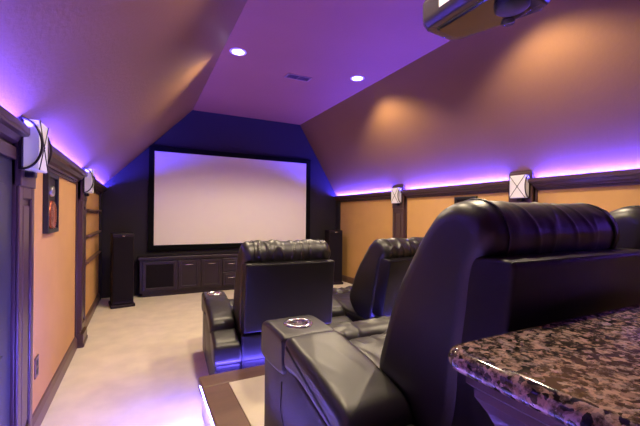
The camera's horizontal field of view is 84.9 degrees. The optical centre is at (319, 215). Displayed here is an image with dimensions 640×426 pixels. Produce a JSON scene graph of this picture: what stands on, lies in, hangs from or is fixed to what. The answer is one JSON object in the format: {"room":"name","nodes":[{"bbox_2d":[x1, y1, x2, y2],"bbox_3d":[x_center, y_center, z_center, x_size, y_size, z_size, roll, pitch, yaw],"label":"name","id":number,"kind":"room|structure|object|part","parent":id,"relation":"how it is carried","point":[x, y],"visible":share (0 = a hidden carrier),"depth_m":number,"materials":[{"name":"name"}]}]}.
{"room":"home theater","nodes":[
{"label":"home theater","id":0,"kind":"room"},
{"bbox_2d":[32,173,98,413],"bbox_3d":[-1.433,0.447,1.431,0.100,1.740,9.050,1,0,-27],"label":"wall","id":1,"kind":"structure","parent":0,"point":[54,253],"depth_m":2.70,"materials":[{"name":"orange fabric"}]},
{"bbox_2d":[0,155,11,425],"bbox_3d":[-1.191,0.519,1.176,0.100,1.560,1.075,1,0,-27],"label":"door","id":2,"kind":"structure","parent":1,"relation":"in","point":[5,163],"depth_m":1.58,"materials":[{"name":"grey paint"}]},
{"bbox_3d":[-1.207,0.509,1.168,0.008,1.300,0.835,1,0,-27],"label":"panel","id":3,"kind":"part","parent":2,"relation":"part of","materials":[{"name":"grey paint"}]},
{"bbox_2d":[0,139,15,159],"bbox_3d":[-1.199,0.499,1.133,0.045,1.640,1.145,1,0,-27],"label":"trim","id":4,"kind":"structure","parent":1,"relation":"attached to","point":[7,150],"depth_m":1.55,"materials":[{"name":"brown wood"}]},
{"bbox_2d":[10,115,35,425],"bbox_3d":[-1.508,0.388,1.774,0.078,1.855,0.301,1,0,-27],"label":"trim","id":5,"kind":"structure","parent":1,"relation":"attached to","point":[22,228],"depth_m":1.71,"materials":[{"name":"brown wood"}]},
{"bbox_2d":[18,117,51,177],"bbox_3d":[-1.426,-0.329,1.757,0.100,0.280,0.197,1,0,-27],"label":"wall sconce","id":6,"kind":"object","parent":1,"relation":"attached to","point":[33,158],"visible":0.99,"depth_m":1.69,"materials":[{"name":"grey metal"}]},
{"bbox_3d":[-1.463,-0.344,1.738,0.012,0.248,0.184,1,0,-27],"label":"plate","id":7,"kind":"part","parent":6,"relation":"part of","materials":[{"name":"grey metal"}]},
{"bbox_3d":[-1.429,-0.344,1.755,0.070,0.240,0.176,1,0,-27],"label":"lamp shade","id":8,"kind":"part","parent":6,"relation":"part of","materials":[{"name":"white glass"}]},
{"bbox_2d":[34,354,38,379],"bbox_3d":[-1.750,0.933,2.164,0.011,0.130,0.080,1,0,-27],"label":"wall outlet","id":9,"kind":"object","parent":1,"relation":"attached to","point":[36,360],"visible":1,"depth_m":2.15,"materials":[{"name":"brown plastic"}]},
{"bbox_2d":[42,171,58,233],"bbox_3d":[-1.869,-0.088,2.436,0.030,0.410,0.340,1,0,-27],"label":"picture","id":10,"kind":"object","parent":1,"relation":"attached to","point":[50,181],"visible":0.97,"depth_m":2.39,"materials":[{"name":"black plastic"}]},
{"bbox_2d":[0,105,106,193],"bbox_3d":[-1.339,-0.373,1.476,0.095,0.100,9.050,1,0,-27],"label":"trim","id":11,"kind":"structure","parent":1,"relation":"attached to","point":[12,129],"depth_m":2.12,"materials":[{"name":"brown wood"}]},
{"bbox_2d":[32,293,99,425],"bbox_3d":[-1.387,1.257,1.459,0.022,0.120,9.050,1,0,-27],"label":"baseboard","id":12,"kind":"structure","parent":1,"relation":"attached to","point":[38,415],"depth_m":2.63,"materials":[{"name":"brown wood"}]},
{"bbox_2d":[48,167,99,336],"bbox_3d":[-1.382,0.437,1.457,0.014,1.520,9.050,1,0,-27],"label":"trim","id":13,"kind":"structure","parent":1,"relation":"attached to","point":[49,169],"depth_m":3.43,"materials":[{"name":"brown wood"}]},
{"bbox_2d":[76,167,87,347],"bbox_3d":[-2.435,0.380,3.586,0.078,1.855,0.301,1,0,-27],"label":"trim","id":14,"kind":"structure","parent":1,"relation":"attached to","point":[81,332],"depth_m":3.47,"materials":[{"name":"brown wood"}]},
{"bbox_2d":[82,168,95,195],"bbox_3d":[-2.353,-0.337,3.568,0.100,0.280,0.197,1,0,-27],"label":"wall sconce","id":15,"kind":"object","parent":1,"relation":"attached to","point":[88,185],"visible":0.95,"depth_m":3.50,"materials":[{"name":"grey metal"}]},
{"bbox_3d":[-2.356,-0.352,3.567,0.070,0.240,0.176,1,0,-27],"label":"lamp shade","id":16,"kind":"part","parent":15,"relation":"part of","materials":[{"name":"white glass"}]},
{"bbox_2d":[86,251,100,264],"bbox_3d":[-2.955,0.546,4.568,0.050,0.052,1.380,1,0,-27],"label":"wall ledge","id":17,"kind":"object","parent":1,"relation":"attached to","point":[96,253],"visible":0.7,"depth_m":4.36,"materials":[{"name":"brown wood"}]},
{"bbox_2d":[86,230,100,238],"bbox_3d":[-2.952,0.246,4.568,0.050,0.052,1.380,1,0,-27],"label":"wall ledge","id":18,"kind":"object","parent":1,"relation":"attached to","point":[92,234],"visible":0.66,"depth_m":4.36,"materials":[{"name":"brown wood"}]},
{"bbox_2d":[86,209,101,213],"bbox_3d":[-2.949,-0.054,4.568,0.050,0.052,1.380,1,0,-27],"label":"wall ledge","id":19,"kind":"object","parent":1,"relation":"attached to","point":[88,211],"visible":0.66,"depth_m":4.42,"materials":[{"name":"brown wood"}]},
{"bbox_2d":[98,193,101,299],"bbox_3d":[-3.401,0.478,5.418,0.030,1.640,0.160,1,0,-27],"label":"trim","id":20,"kind":"structure","parent":1,"relation":"attached to","point":[100,195],"depth_m":5.35,"materials":[{"name":"black wood"}]},
{"bbox_2d":[0,0,247,184],"bbox_3d":[-0.800,-1.155,1.747,1.432,1.484,9.050,1,0,-27],"label":"ceiling","id":21,"kind":"structure","parent":0,"point":[107,79],"depth_m":2.09,"materials":[{"name":"beige paint"}]},
{"bbox_2d":[41,281,351,425],"bbox_3d":[0.503,1.385,2.427,4.470,0.100,9.250,1,0,-27],"label":"floor","id":22,"kind":"structure","parent":0,"point":[141,364],"depth_m":3.00,"materials":[{"name":"beige carpet"}]},
{"bbox_2d":[108,232,134,308],"bbox_3d":[-2.890,0.778,5.106,0.310,1.050,0.383,1,0,-35],"label":"tower speaker","id":23,"kind":"object","parent":22,"relation":"on","point":[121,244],"visible":1,"depth_m":4.96},
{"bbox_2d":[113,237,133,301],"bbox_3d":[-2.790,0.759,4.965,0.250,0.910,0.016,1,0,-35],"label":"grille","id":24,"kind":"object","parent":23,"relation":"attached to","point":[123,247],"depth_m":4.96,"materials":[{"name":"black fabric"}]},
{"bbox_2d":[138,252,238,297],"bbox_3d":[-1.475,0.994,6.327,3.225,0.645,0.293,1,0,-27],"label":"media cabinet","id":25,"kind":"object","parent":22,"relation":"on","point":[160,275],"visible":0.44,"depth_m":5.83,"materials":[{"name":"brown wood"}]},
{"bbox_3d":[-2.584,0.971,5.646,0.500,0.470,0.022,1,0,-27],"label":"cabinet door","id":26,"kind":"part","parent":25,"relation":"part of","materials":[{"name":"brown wood"}]},
{"bbox_3d":[-2.188,0.974,5.849,0.330,0.470,0.022,1,0,-27],"label":"cabinet door","id":27,"kind":"part","parent":25,"relation":"part of","materials":[{"name":"brown wood"}]},
{"bbox_3d":[-2.190,0.974,5.852,0.238,0.378,0.010,1,0,-27],"label":"door panel","id":28,"kind":"part","parent":25,"relation":"part of","materials":[{"name":"brown wood"}]},
{"bbox_3d":[-1.867,0.977,6.013,0.330,0.470,0.022,1,0,-27],"label":"cabinet door","id":29,"kind":"part","parent":25,"relation":"part of","materials":[{"name":"brown wood"}]},
{"bbox_3d":[-1.869,0.977,6.016,0.238,0.378,0.010,1,0,-27],"label":"door panel","id":30,"kind":"part","parent":25,"relation":"part of","materials":[{"name":"brown wood"}]},
{"bbox_3d":[-1.566,1.100,6.168,0.290,0.230,0.022,1,0,-27],"label":"drawer","id":31,"kind":"part","parent":25,"relation":"part of","materials":[{"name":"brown wood"}]},
{"bbox_3d":[-1.563,0.858,6.168,0.290,0.225,0.022,1,0,-27],"label":"drawer","id":32,"kind":"part","parent":25,"relation":"part of","materials":[{"name":"brown wood"}]},
{"bbox_3d":[-1.560,1.100,6.156,0.210,0.150,0.007,1,0,-27],"label":"drawer panel","id":33,"kind":"part","parent":25,"relation":"part of","materials":[{"name":"brown wood"}]},
{"bbox_3d":[-1.557,0.858,6.156,0.210,0.145,0.007,1,0,-27],"label":"drawer panel","id":34,"kind":"part","parent":25,"relation":"part of","materials":[{"name":"brown wood"}]},
{"bbox_2d":[199,364,264,425],"bbox_3d":[1.819,1.222,0.847,3.330,0.250,5.040,1,0,-27],"label":"platform","id":35,"kind":"object","parent":22,"relation":"on","point":[235,397],"visible":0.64,"depth_m":2.10,"materials":[{"name":"brown wood"}]},
{"bbox_2d":[261,198,639,425],"bbox_3d":[0.486,0.518,1.528,1.217,1.138,1.220,1,0,-27],"label":"recliner","id":36,"kind":"object","parent":35,"relation":"on","point":[483,268],"visible":0.75,"depth_m":1.05,"materials":[{"name":"black leather"}]},
{"bbox_3d":[0.067,0.798,1.290,0.236,0.530,1.030,1,0,-27],"label":"armrest","id":37,"kind":"part","parent":36,"relation":"part of","materials":[{"name":"black leather"}]},
{"bbox_2d":[349,332,385,367],"bbox_3d":[0.471,0.706,1.564,0.703,0.200,0.768,1,0,-27],"label":"seat cushion","id":38,"kind":"object","parent":36,"relation":"on","point":[369,343],"depth_m":1.69,"materials":[{"name":"black leather"}]},
{"bbox_2d":[380,200,619,425],"bbox_3d":[0.630,0.344,1.259,0.719,0.783,0.489,1,0,-27],"label":"cushion","id":39,"kind":"object","parent":36,"relation":"on","point":[446,297],"depth_m":1.01,"materials":[{"name":"black leather"}]},
{"bbox_2d":[466,376,564,425],"bbox_3d":[1.761,0.699,1.084,3.065,0.800,0.580,1,0,-27],"label":"counter base","id":40,"kind":"object","parent":35,"relation":"on","point":[502,410],"depth_m":0.58,"materials":[{"name":"brown wood"}]},
{"bbox_2d":[448,303,639,425],"bbox_3d":[1.761,0.278,1.054,3.100,0.042,0.700,1,0,-27],"label":"countertop","id":41,"kind":"structure","parent":40,"relation":"on","point":[583,370],"depth_m":0.57,"materials":[{"name":"brown stone"}]},
{"bbox_2d":[609,205,639,248],"bbox_3d":[1.463,0.527,2.028,0.965,1.138,1.221,1,0,-27],"label":"recliner","id":42,"kind":"object","parent":35,"relation":"on","point":[627,218],"visible":0.11,"depth_m":1.42,"materials":[{"name":"black leather"}]},
{"bbox_2d":[201,239,352,374],"bbox_3d":[-0.416,0.756,3.192,1.185,1.141,1.217,1,0,-23],"label":"recliner","id":43,"kind":"object","parent":22,"relation":"on","point":[275,279],"visible":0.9,"depth_m":2.65,"materials":[{"name":"black leather"}]},
{"bbox_3d":[-0.860,1.037,2.982,0.184,0.530,1.030,1,0,-23],"label":"armrest","id":44,"kind":"part","parent":43,"relation":"part of","materials":[{"name":"black leather"}]},
{"bbox_2d":[233,239,329,336],"bbox_3d":[-0.324,0.581,2.900,0.719,0.790,0.496,1,0,-23],"label":"backrest","id":45,"kind":"object","parent":43,"relation":"on","point":[246,323],"depth_m":2.66,"materials":[{"name":"black leather"}]},
{"bbox_3d":[-0.427,1.101,3.131,0.723,0.450,0.955,1,0,-23],"label":"seat","id":46,"kind":"part","parent":43,"relation":"part of","materials":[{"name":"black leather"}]},
{"bbox_2d":[325,230,342,284],"bbox_3d":[0.263,0.808,6.933,0.310,1.050,0.383,1,0,-15],"label":"tower speaker","id":47,"kind":"object","parent":22,"relation":"on","point":[333,238],"visible":0.68,"depth_m":6.77},
{"bbox_2d":[330,233,341,279],"bbox_3d":[0.309,0.788,6.767,0.250,0.910,0.016,1,0,-15],"label":"grille","id":48,"kind":"object","parent":47,"relation":"attached to","point":[335,238],"depth_m":6.76,"materials":[{"name":"black fabric"}]},
{"bbox_2d":[333,237,423,321],"bbox_3d":[0.622,0.768,3.722,0.925,1.136,1.269,1,0,-33],"label":"recliner","id":49,"kind":"object","parent":22,"relation":"on","point":[380,274],"visible":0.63,"depth_m":3.11,"materials":[{"name":"black leather"}]},
{"bbox_2d":[333,291,359,316],"bbox_3d":[0.500,0.954,3.720,0.703,0.204,0.762,1,0,-33],"label":"seat cushion","id":50,"kind":"object","parent":49,"relation":"on","point":[352,309],"depth_m":3.52,"materials":[{"name":"black leather"}]},
{"bbox_3d":[0.548,1.110,3.644,0.723,0.450,0.955,1,0,-33],"label":"seat","id":51,"kind":"part","parent":49,"relation":"part of","materials":[{"name":"black leather"}]},
{"bbox_2d":[101,110,335,297],"bbox_3d":[-1.565,-0.260,6.499,4.470,3.150,0.100,1,0,-27],"label":"wall","id":52,"kind":"structure","parent":0,"point":[125,200],"depth_m":6.18,"materials":[{"name":"black"}]},
{"bbox_2d":[148,145,310,250],"bbox_3d":[-1.517,-0.279,6.434,2.940,1.734,0.050,1,0,-27],"label":"projection screen","id":53,"kind":"object","parent":52,"relation":"attached to","point":[198,199],"visible":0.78,"depth_m":6.31,"materials":[{"name":"white fabric"}]},
{"bbox_2d":[193,0,449,124],"bbox_3d":[0.752,-1.863,2.538,2.080,0.100,9.050,1,0,-27],"label":"ceiling","id":54,"kind":"structure","parent":0,"point":[329,42],"depth_m":3.93,"materials":[{"name":"paint"}]},
{"bbox_2d":[230,48,246,55],"bbox_3d":[-0.914,-1.823,3.905,0.184,0.012,0.184,1,0,-27],"label":"recessed light","id":55,"kind":"object","parent":54,"relation":"in","point":[235,51],"visible":1,"depth_m":3.89,"materials":[{"name":"white metal"}]},
{"bbox_2d":[284,73,311,81],"bbox_3d":[-0.285,-1.818,4.608,0.340,0.010,0.150,1,0,-27],"label":"ceiling vent","id":56,"kind":"object","parent":54,"relation":"in","point":[289,75],"visible":1,"depth_m":4.61,"materials":[{"name":"metal"}]},
{"bbox_2d":[350,76,363,80],"bbox_3d":[0.493,-1.809,4.624,0.184,0.012,0.184,1,0,-27],"label":"recessed light","id":57,"kind":"object","parent":54,"relation":"in","point":[353,78],"visible":1,"depth_m":4.61,"materials":[{"name":"white metal"}]},
{"bbox_2d":[423,0,550,40],"bbox_3d":[0.847,-1.387,1.825,0.430,0.820,0.550,1,0,-27],"label":"projector","id":58,"kind":"object","parent":54,"relation":"hanging from","point":[451,20],"visible":1,"depth_m":1.79,"materials":[{"name":"grey"}]},
{"bbox_3d":[0.839,-1.014,1.823,0.300,0.014,0.381,1,0,-27],"label":"panel","id":59,"kind":"part","parent":58,"relation":"part of","materials":[{"name":"black"}]},
{"bbox_2d":[300,0,639,195],"bbox_3d":[2.078,-1.119,3.220,0.955,1.467,9.050,1,0,-27],"label":"ceiling","id":60,"kind":"structure","parent":0,"point":[555,91],"depth_m":3.54,"materials":[{"name":"beige paint"}]},
{"bbox_2d":[340,185,639,277],"bbox_3d":[2.457,0.483,3.422,0.100,1.740,9.050,1,0,-27],"label":"wall","id":61,"kind":"structure","parent":0,"point":[362,223],"depth_m":5.32,"materials":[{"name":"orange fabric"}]},
{"bbox_2d":[335,201,340,229],"bbox_3d":[0.374,0.513,7.349,0.030,1.640,0.160,1,0,-27],"label":"trim","id":62,"kind":"structure","parent":61,"relation":"attached to","point":[338,203],"depth_m":7.30,"materials":[{"name":"black wood"}]},
{"bbox_2d":[342,275,353,283],"bbox_3d":[2.395,1.293,3.394,0.022,0.120,9.050,1,0,-27],"label":"baseboard","id":63,"kind":"structure","parent":61,"relation":"attached to","point":[347,279],"depth_m":6.98,"materials":[{"name":"brown wood"}]},
{"bbox_2d":[390,187,401,204],"bbox_3d":[1.205,-0.304,5.535,0.100,0.280,0.197,1,0,-27],"label":"wall sconce","id":64,"kind":"object","parent":61,"relation":"attached to","point":[395,194],"visible":1,"depth_m":5.50,"materials":[{"name":"white glass"}]},
{"bbox_3d":[1.207,-0.319,5.536,0.070,0.240,0.176,1,0,-27],"label":"lamp shade","id":65,"kind":"part","parent":64,"relation":"part of","materials":[{"name":"white glass"}]},
{"bbox_2d":[392,184,405,237],"bbox_3d":[1.251,0.414,5.585,0.078,1.855,0.301,1,0,-27],"label":"trim","id":66,"kind":"structure","parent":61,"relation":"attached to","point":[399,211],"depth_m":5.54,"materials":[{"name":"brown wood"}]},
{"bbox_2d":[454,196,477,203],"bbox_3d":[1.855,-0.037,4.465,0.030,0.410,0.340,1,0,-27],"label":"wall speaker","id":67,"kind":"object","parent":61,"relation":"attached to","point":[456,199],"visible":0.14,"depth_m":4.51,"materials":[{"name":"black plastic"}]},
{"bbox_2d":[333,168,639,200],"bbox_3d":[2.378,-0.338,3.377,0.095,0.100,9.050,1,0,-27],"label":"trim","id":68,"kind":"structure","parent":61,"relation":"attached to","point":[629,175],"depth_m":3.63,"materials":[{"name":"brown wood"}]},
{"bbox_2d":[340,181,639,237],"bbox_3d":[2.406,0.473,3.396,0.014,1.520,9.050,1,0,-27],"label":"trim","id":69,"kind":"structure","parent":61,"relation":"attached to","point":[623,183],"depth_m":3.96,"materials":[{"name":"brown wood"}]},
{"bbox_2d":[508,174,529,200],"bbox_3d":[2.125,-0.295,3.737,0.100,0.280,0.197,1,0,-27],"label":"wall sconce","id":70,"kind":"object","parent":61,"relation":"attached to","point":[519,185],"visible":1,"depth_m":3.71,"materials":[{"name":"grey metal"}]},
{"bbox_2d":[509,170,534,202],"bbox_3d":[2.171,0.423,3.787,0.078,1.855,0.301,1,0,-27],"label":"trim","id":71,"kind":"structure","parent":61,"relation":"attached to","point":[523,172],"depth_m":3.70,"materials":[{"name":"brown wood"}]}
]}

